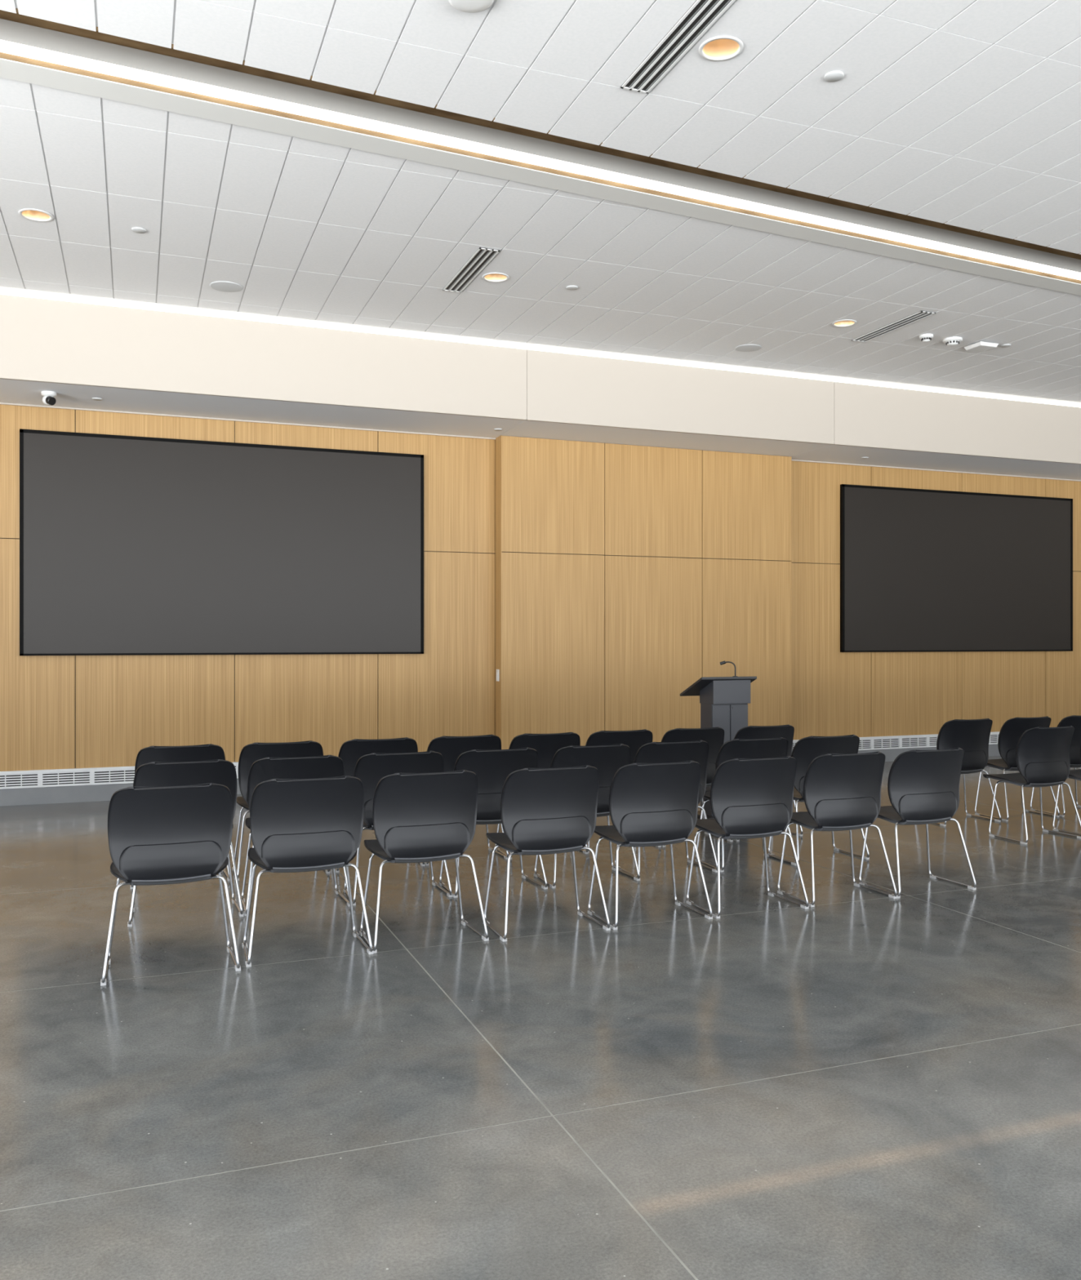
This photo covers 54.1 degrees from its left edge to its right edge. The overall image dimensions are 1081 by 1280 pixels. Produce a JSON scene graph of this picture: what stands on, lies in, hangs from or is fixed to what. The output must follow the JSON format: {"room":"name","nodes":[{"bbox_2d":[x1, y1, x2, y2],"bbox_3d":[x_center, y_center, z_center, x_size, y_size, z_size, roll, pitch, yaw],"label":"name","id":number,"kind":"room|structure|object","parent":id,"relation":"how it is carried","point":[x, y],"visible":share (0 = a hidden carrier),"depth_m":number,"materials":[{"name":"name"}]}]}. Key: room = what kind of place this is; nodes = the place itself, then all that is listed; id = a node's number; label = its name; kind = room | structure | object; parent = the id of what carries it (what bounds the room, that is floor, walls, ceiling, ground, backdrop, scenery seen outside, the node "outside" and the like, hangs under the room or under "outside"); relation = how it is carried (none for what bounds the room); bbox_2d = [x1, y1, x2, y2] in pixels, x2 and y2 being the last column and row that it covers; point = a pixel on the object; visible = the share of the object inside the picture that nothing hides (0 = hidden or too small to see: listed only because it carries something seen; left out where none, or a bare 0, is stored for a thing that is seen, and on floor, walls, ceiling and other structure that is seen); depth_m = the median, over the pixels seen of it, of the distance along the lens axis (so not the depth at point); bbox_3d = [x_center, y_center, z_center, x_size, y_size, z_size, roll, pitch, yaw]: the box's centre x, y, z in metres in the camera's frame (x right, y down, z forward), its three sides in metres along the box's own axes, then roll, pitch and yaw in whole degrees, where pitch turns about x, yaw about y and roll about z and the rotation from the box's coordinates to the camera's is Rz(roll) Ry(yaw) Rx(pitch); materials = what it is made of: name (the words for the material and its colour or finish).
{"room":"lecture hall","nodes":[
{"label":"lecture hall","id":0,"kind":"room"},
{"bbox_2d":[0,755,1080,1279],"bbox_3d":[2.998,1.510,4.052,18.500,0.120,15.420,0,0,-21],"label":"floor","id":1,"kind":"structure","parent":0,"point":[860,1083],"depth_m":3.61,"materials":[{"name":"concrete"}]},
{"bbox_2d":[100,782,240,986],"bbox_3d":[-1.665,1.035,4.761,0.568,0.829,0.510,0,0,-21],"label":"chair","id":2,"kind":"object","parent":1,"relation":"on","point":[165,835],"visible":1,"depth_m":4.57,"materials":[{"name":"plastic"}]},
{"bbox_2d":[130,743,229,888],"bbox_3d":[-2.211,1.035,6.485,0.569,0.829,0.510,0,0,-22],"label":"chair","id":3,"kind":"object","parent":1,"relation":"on","point":[210,751],"visible":0.17,"depth_m":6.26,"materials":[{"name":"plastic"}]},
{"bbox_2d":[127,759,244,926],"bbox_3d":[-1.908,1.035,5.674,0.569,0.829,0.510,0,0,-21],"label":"chair","id":4,"kind":"object","parent":1,"relation":"on","point":[153,774],"visible":0.22,"depth_m":5.47,"materials":[{"name":"plastic"}]},
{"bbox_2d":[231,740,330,880],"bbox_3d":[-1.657,1.035,6.693,0.568,0.829,0.510,0,0,-21],"label":"chair","id":5,"kind":"object","parent":1,"relation":"on","point":[250,753],"visible":0.2,"depth_m":6.47,"materials":[{"name":"plastic"}]},
{"bbox_2d":[240,755,350,915],"bbox_3d":[-1.376,1.035,5.884,0.568,0.829,0.510,0,0,-21],"label":"chair","id":6,"kind":"object","parent":1,"relation":"on","point":[264,769],"visible":0.27,"depth_m":5.67,"materials":[{"name":"plastic"}]},
{"bbox_2d":[241,775,373,967],"bbox_3d":[-1.121,1.035,5.013,0.569,0.829,0.510,0,0,-20],"label":"chair","id":7,"kind":"object","parent":1,"relation":"on","point":[296,825],"visible":1,"depth_m":4.82,"materials":[{"name":"plastic"}]},
{"bbox_2d":[335,737,425,872],"bbox_3d":[-1.089,1.035,6.917,0.569,0.829,0.510,0,0,-20],"label":"chair","id":8,"kind":"object","parent":1,"relation":"on","point":[350,751],"visible":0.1,"depth_m":6.69,"materials":[{"name":"plastic"}]},
{"bbox_2d":[342,751,452,905],"bbox_3d":[-0.845,1.035,6.098,0.569,0.829,0.510,0,0,-20],"label":"chair","id":9,"kind":"object","parent":1,"relation":"on","point":[370,768],"visible":0.34,"depth_m":5.88,"materials":[{"name":"plastic"}]},
{"bbox_2d":[359,769,488,953],"bbox_3d":[-0.601,1.035,5.223,0.569,0.829,0.510,0,0,-21],"label":"chair","id":10,"kind":"object","parent":1,"relation":"on","point":[417,817],"visible":1,"depth_m":5.03,"materials":[{"name":"plastic"}]},
{"bbox_2d":[424,734,508,865],"bbox_3d":[-0.558,1.035,7.124,0.569,0.829,0.510,0,0,-21],"label":"chair","id":11,"kind":"object","parent":1,"relation":"on","point":[451,748],"visible":0.15,"depth_m":6.91,"materials":[{"name":"plastic"}]},
{"bbox_2d":[438,747,547,897],"bbox_3d":[-0.310,1.035,6.277,0.568,0.829,0.510,0,0,-22],"label":"chair","id":12,"kind":"object","parent":1,"relation":"on","point":[491,768],"visible":0.38,"depth_m":6.08,"materials":[{"name":"plastic"}]},
{"bbox_2d":[494,732,588,859],"bbox_3d":[-0.024,1.035,7.309,0.569,0.829,0.510,0,0,-20],"label":"chair","id":13,"kind":"object","parent":1,"relation":"on","point":[546,745],"visible":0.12,"depth_m":7.11,"materials":[{"name":"plastic"}]},
{"bbox_2d":[482,764,610,942],"bbox_3d":[-0.001,1.035,5.410,0.568,0.829,0.510,0,0,-21],"label":"chair","id":14,"kind":"object","parent":1,"relation":"on","point":[544,811],"visible":1,"depth_m":5.22,"materials":[{"name":"plastic"}]},
{"bbox_2d":[533,743,639,888],"bbox_3d":[0.251,1.035,6.503,0.568,0.829,0.510,0,0,-20],"label":"chair","id":15,"kind":"object","parent":1,"relation":"on","point":[607,759],"visible":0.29,"depth_m":6.33,"materials":[{"name":"plastic"}]},
{"bbox_2d":[583,728,661,853],"bbox_3d":[0.494,1.035,7.532,0.569,0.829,0.510,0,0,-21],"label":"chair","id":16,"kind":"object","parent":1,"relation":"on","point":[634,740],"visible":0.13,"depth_m":7.31,"materials":[{"name":"plastic"}]},
{"bbox_2d":[587,760,712,929],"bbox_3d":[0.543,1.035,5.618,0.569,0.829,0.510,0,0,-21],"label":"chair","id":17,"kind":"object","parent":1,"relation":"on","point":[651,804],"visible":0.98,"depth_m":5.43,"materials":[{"name":"plastic"}]},
{"bbox_2d":[614,740,717,877],"bbox_3d":[0.762,1.035,6.730,0.569,0.829,0.510,0,0,-21],"label":"chair","id":18,"kind":"object","parent":1,"relation":"on","point":[697,751],"visible":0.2,"depth_m":6.53,"materials":[{"name":"plastic"}]},
{"bbox_2d":[661,726,733,847],"bbox_3d":[1.032,1.035,7.732,0.569,0.829,0.510,0,0,-22],"label":"chair","id":19,"kind":"object","parent":1,"relation":"on","point":[713,736],"visible":0.25,"depth_m":7.56,"materials":[{"name":"plastic"}]},
{"bbox_2d":[680,660,756,818],"bbox_3d":[1.460,0.809,8.680,0.520,1.282,0.365,0,0,-21],"label":"lectern","id":20,"kind":"object","parent":1,"relation":"on","point":[724,701],"visible":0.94,"depth_m":8.56,"materials":[{"name":"grey laminate"}]},
{"bbox_2d":[694,737,795,871],"bbox_3d":[1.306,1.035,6.932,0.568,0.829,0.510,0,0,-21],"label":"chair","id":21,"kind":"object","parent":1,"relation":"on","point":[770,748],"visible":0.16,"depth_m":6.71,"materials":[{"name":"plastic"}]},
{"bbox_2d":[685,755,808,918],"bbox_3d":[1.096,1.035,5.830,0.568,0.829,0.510,0,0,-21],"label":"chair","id":22,"kind":"object","parent":1,"relation":"on","point":[750,797],"visible":0.95,"depth_m":5.64,"materials":[{"name":"plastic"}]},
{"bbox_2d":[733,724,802,841],"bbox_3d":[1.588,1.035,7.945,0.569,0.829,0.510,0,0,-22],"label":"chair","id":23,"kind":"object","parent":1,"relation":"on","point":[786,731],"visible":0.19,"depth_m":7.73,"materials":[{"name":"plastic"}]},
{"bbox_2d":[768,734,869,865],"bbox_3d":[1.825,1.035,7.122,0.569,0.829,0.510,0,0,-20],"label":"chair","id":24,"kind":"object","parent":1,"relation":"on","point":[806,749],"visible":0.33,"depth_m":6.90,"materials":[{"name":"plastic"}]},
{"bbox_2d":[777,751,897,906],"bbox_3d":[1.651,1.035,6.064,0.569,0.829,0.510,0,0,-20],"label":"chair","id":25,"kind":"object","parent":1,"relation":"on","point":[842,792],"visible":0.94,"depth_m":5.87,"materials":[{"name":"plastic"}]},
{"bbox_2d":[858,747,976,897],"bbox_3d":[2.179,1.035,6.267,0.569,0.829,0.510,0,0,-21],"label":"chair","id":26,"kind":"object","parent":1,"relation":"on","point":[923,785],"visible":0.91,"depth_m":6.07,"materials":[{"name":"plastic"}]},
{"bbox_2d":[934,718,1000,826],"bbox_3d":[3.324,1.035,8.569,0.569,0.829,0.510,0,0,-21],"label":"chair","id":27,"kind":"object","parent":1,"relation":"on","point":[971,735],"visible":0.59,"depth_m":8.39,"materials":[{"name":"plastic"}]},
{"bbox_2d":[973,715,1059,821],"bbox_3d":[3.900,1.035,8.790,0.569,0.829,0.510,0,0,-22],"label":"chair","id":28,"kind":"object","parent":1,"relation":"on","point":[1012,729],"visible":0.47,"depth_m":8.57,"materials":[{"name":"plastic"}]},
{"bbox_2d":[982,725,1080,844],"bbox_3d":[3.612,1.035,7.834,0.569,0.829,0.510,0,0,-22],"label":"chair","id":29,"kind":"object","parent":1,"relation":"on","point":[1042,753],"visible":1,"depth_m":7.64,"materials":[{"name":"plastic"}]},
{"bbox_2d":[1029,715,1080,816],"bbox_3d":[4.463,1.035,9.006,0.568,0.829,0.510,0,0,-21],"label":"chair","id":30,"kind":"object","parent":1,"relation":"on","point":[1074,721],"visible":0.32,"depth_m":8.79,"materials":[{"name":"plastic"}]},
{"bbox_2d":[1052,744,1080,835],"bbox_3d":[4.197,1.035,8.058,0.569,0.829,0.510,0,0,-20],"label":"chair","id":31,"kind":"object","parent":1,"relation":"on","point":[1073,774],"visible":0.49,"depth_m":8.07,"materials":[{"name":"plastic"}]},
{"bbox_2d":[0,0,1080,401],"bbox_3d":[2.981,-3.060,4.098,18.700,0.580,15.720,0,0,-21],"label":"ceiling","id":32,"kind":"structure","parent":0,"point":[962,113],"depth_m":6.37,"materials":[{"name":"tile"}]},
{"bbox_2d":[17,208,53,222],"bbox_3d":[-3.284,-2.836,6.891,0.208,0.146,0.208,0,0,-21],"label":"recessed light","id":33,"kind":"object","parent":32,"relation":"in","point":[35,215],"visible":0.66,"depth_m":6.95,"materials":[{"name":"white metal"}]},
{"bbox_2d":[131,226,146,233],"bbox_3d":[-2.710,-2.765,7.143,0.094,0.008,0.094,0,0,-21],"label":"sprinkler cover","id":34,"kind":"object","parent":32,"relation":"attached to","point":[136,229],"visible":1,"depth_m":7.14,"materials":[{"name":"grey metal"}]},
{"bbox_2d":[209,280,243,292],"bbox_3d":[-2.460,-2.767,8.289,0.250,0.005,0.250,0,0,-21],"label":"ceiling speaker","id":35,"kind":"object","parent":32,"relation":"attached to","point":[222,286],"depth_m":8.28},
{"bbox_2d":[442,247,499,292],"bbox_3d":[-0.531,-2.765,7.936,0.150,0.008,0.960,0,0,-21],"label":"ceiling vent","id":36,"kind":"object","parent":32,"relation":"in","point":[482,256],"visible":1,"depth_m":7.89,"materials":[{"name":"white metal"}]},
{"bbox_2d":[448,0,493,13],"bbox_3d":[-0.299,-2.753,4.539,0.200,0.032,0.200,0,0,-21],"label":"sensor","id":37,"kind":"object","parent":32,"relation":"attached to","point":[465,6],"visible":1,"depth_m":4.56,"materials":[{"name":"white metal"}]},
{"bbox_2d":[481,272,509,282],"bbox_3d":[-0.342,-2.836,8.072,0.208,0.146,0.208,0,0,-21],"label":"recessed light","id":38,"kind":"object","parent":32,"relation":"in","point":[490,277],"visible":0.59,"depth_m":8.14,"materials":[{"name":"white metal"}]},
{"bbox_2d":[0,8,1080,295],"bbox_3d":[1.877,-2.975,6.976,18.600,0.430,0.634,0,0,-25],"label":"light","id":39,"kind":"object","parent":32,"relation":"attached to","point":[33,51],"visible":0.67,"depth_m":6.08,"materials":[{"name":"white"}]},
{"bbox_2d":[0,286,1080,407],"bbox_3d":[0.640,-2.757,10.205,18.500,0.056,0.080,0,0,-21],"label":"strip light","id":40,"kind":"object","parent":32,"relation":"attached to","point":[295,322],"visible":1,"depth_m":9.79,"materials":[{"name":"white plastic"}]},
{"bbox_2d":[0,288,1080,481],"bbox_3d":[0.448,-2.624,10.704,18.500,1.132,1.011,0,0,-21],"label":"ceiling soffit","id":41,"kind":"structure","parent":32,"relation":"attached to","point":[140,362],"depth_m":9.92,"materials":[{"name":"white paint"}]},
{"bbox_2d":[40,391,57,405],"bbox_3d":[-4.102,-2.011,8.844,0.132,0.115,0.120,0,0,18],"label":"security camera","id":42,"kind":"object","parent":41,"relation":"attached to","point":[48,398],"visible":1,"depth_m":8.80,"materials":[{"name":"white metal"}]},
{"bbox_2d":[92,397,102,400],"bbox_3d":[-3.799,-2.065,9.071,0.084,0.008,0.084,0,0,-21],"label":"cover plate","id":43,"kind":"object","parent":41,"relation":"attached to","point":[93,398],"visible":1,"depth_m":9.05,"materials":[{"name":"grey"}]},
{"bbox_2d":[565,285,577,290],"bbox_3d":[0.248,-2.765,8.309,0.094,0.008,0.094,0,0,-21],"label":"sprinkler cover","id":44,"kind":"object","parent":32,"relation":"attached to","point":[568,287],"visible":1,"depth_m":8.29,"materials":[{"name":"grey metal"}]},
{"bbox_2d":[620,0,735,93],"bbox_3d":[0.640,-2.765,4.883,0.150,0.008,0.940,0,0,-21],"label":"ceiling vent","id":45,"kind":"object","parent":32,"relation":"in","point":[700,17],"visible":1,"depth_m":4.90,"materials":[{"name":"white metal"}]},
{"bbox_2d":[698,35,743,61],"bbox_3d":[0.844,-2.836,4.950,0.208,0.146,0.208,0,0,-21],"label":"recessed light","id":46,"kind":"object","parent":32,"relation":"in","point":[719,48],"visible":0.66,"depth_m":5.01,"materials":[{"name":"white metal"}]},
{"bbox_2d":[734,344,761,351],"bbox_3d":[1.971,-2.767,10.030,0.250,0.005,0.250,0,0,-21],"label":"ceiling speaker","id":47,"kind":"object","parent":32,"relation":"attached to","point":[744,348],"depth_m":10.02},
{"bbox_2d":[823,71,844,82],"bbox_3d":[1.440,-2.765,5.194,0.094,0.008,0.094,0,0,-21],"label":"sprinkler cover","id":48,"kind":"object","parent":32,"relation":"attached to","point":[833,76],"visible":1,"depth_m":5.18,"materials":[{"name":"grey metal"}]},
{"bbox_2d":[831,319,856,327],"bbox_3d":[2.653,-2.836,9.242,0.208,0.146,0.208,0,0,-21],"label":"recessed light","id":49,"kind":"object","parent":32,"relation":"in","point":[846,322],"visible":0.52,"depth_m":9.30,"materials":[{"name":"white metal"}]},
{"bbox_2d":[851,311,935,342],"bbox_3d":[3.107,-2.765,9.357,0.150,0.008,0.930,0,0,-21],"label":"ceiling vent","id":50,"kind":"object","parent":32,"relation":"in","point":[920,315],"visible":1,"depth_m":9.32,"materials":[{"name":"white metal"}]},
{"bbox_2d":[919,333,933,342],"bbox_3d":[3.508,-2.740,9.623,0.120,0.057,0.120,0,0,-21],"label":"smoke detector","id":51,"kind":"object","parent":32,"relation":"attached to","point":[924,337],"visible":1,"depth_m":9.59,"materials":[{"name":"white plastic"}]},
{"bbox_2d":[942,336,962,346],"bbox_3d":[3.794,-2.740,9.743,0.170,0.057,0.170,0,0,-21],"label":"smoke detector","id":52,"kind":"object","parent":32,"relation":"attached to","point":[949,341],"visible":1,"depth_m":9.70,"materials":[{"name":"white plastic"}]},
{"bbox_2d":[964,341,998,351],"bbox_3d":[4.124,-2.747,9.902,0.215,0.045,0.215,0,0,-21],"label":"wireless access point","id":53,"kind":"object","parent":32,"relation":"attached to","point":[980,346],"visible":1,"depth_m":9.85,"materials":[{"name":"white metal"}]},
{"bbox_2d":[1000,343,1010,347],"bbox_3d":[4.371,-2.765,9.943,0.094,0.008,0.094,0,0,-21],"label":"sprinkler cover","id":54,"kind":"object","parent":32,"relation":"attached to","point":[1005,345],"visible":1,"depth_m":9.93,"materials":[{"name":"grey"}]},
{"bbox_2d":[0,404,1080,771],"bbox_3d":[0.239,-0.880,11.251,18.500,4.660,0.200,0,0,-21],"label":"wall","id":55,"kind":"structure","parent":0,"point":[57,712],"depth_m":10.62,"materials":[{"name":"brown wood"}]},
{"bbox_2d":[0,761,238,789],"bbox_3d":[-4.422,1.224,9.356,8.440,0.152,0.038,0,0,-21],"label":"baseboard heater","id":56,"kind":"object","parent":55,"relation":"attached to","point":[114,775],"visible":0.3,"depth_m":9.43,"materials":[{"name":"white metal"}]},
{"bbox_2d":[19,428,423,655],"bbox_3d":[-2.867,-0.855,9.928,3.634,1.985,0.045,0,0,-21],"label":"display screen","id":57,"kind":"object","parent":55,"relation":"attached to","point":[130,545],"visible":1,"depth_m":9.85,"materials":[{"name":"black glass"}]},
{"bbox_2d":[0,743,999,806],"bbox_3d":[0.307,1.302,11.072,18.500,0.295,0.222,0,0,-21],"label":"baseboard","id":58,"kind":"structure","parent":55,"relation":"attached to","point":[95,793],"depth_m":9.45,"materials":[{"name":"grey metal"}]},
{"bbox_2d":[792,731,999,750],"bbox_3d":[5.845,1.224,13.292,6.570,0.152,0.038,0,0,-21],"label":"baseboard heater","id":59,"kind":"object","parent":55,"relation":"attached to","point":[914,740],"visible":0.27,"depth_m":12.69,"materials":[{"name":"white metal"}]},
{"bbox_2d":[840,484,1072,652],"bbox_3d":[5.184,-0.839,13.014,3.569,1.963,0.045,0,0,-21],"label":"display screen","id":60,"kind":"object","parent":55,"relation":"attached to","point":[922,570],"visible":1,"depth_m":12.95,"materials":[{"name":"black glass"}]},
{"bbox_2d":[494,435,791,749],"bbox_3d":[1.183,-0.310,11.404,3.458,3.520,0.190,0,0,-21],"label":"wall","id":61,"kind":"structure","parent":0,"point":[625,575],"depth_m":11.22,"materials":[{"name":"brown wood"}]},
{"bbox_2d":[496,669,498,681],"bbox_3d":[-0.438,0.360,10.782,0.014,0.120,0.070,0,0,-21],"label":"light switch","id":62,"kind":"object","parent":61,"relation":"attached to","point":[497,670],"visible":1,"depth_m":10.77,"materials":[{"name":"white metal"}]}
]}

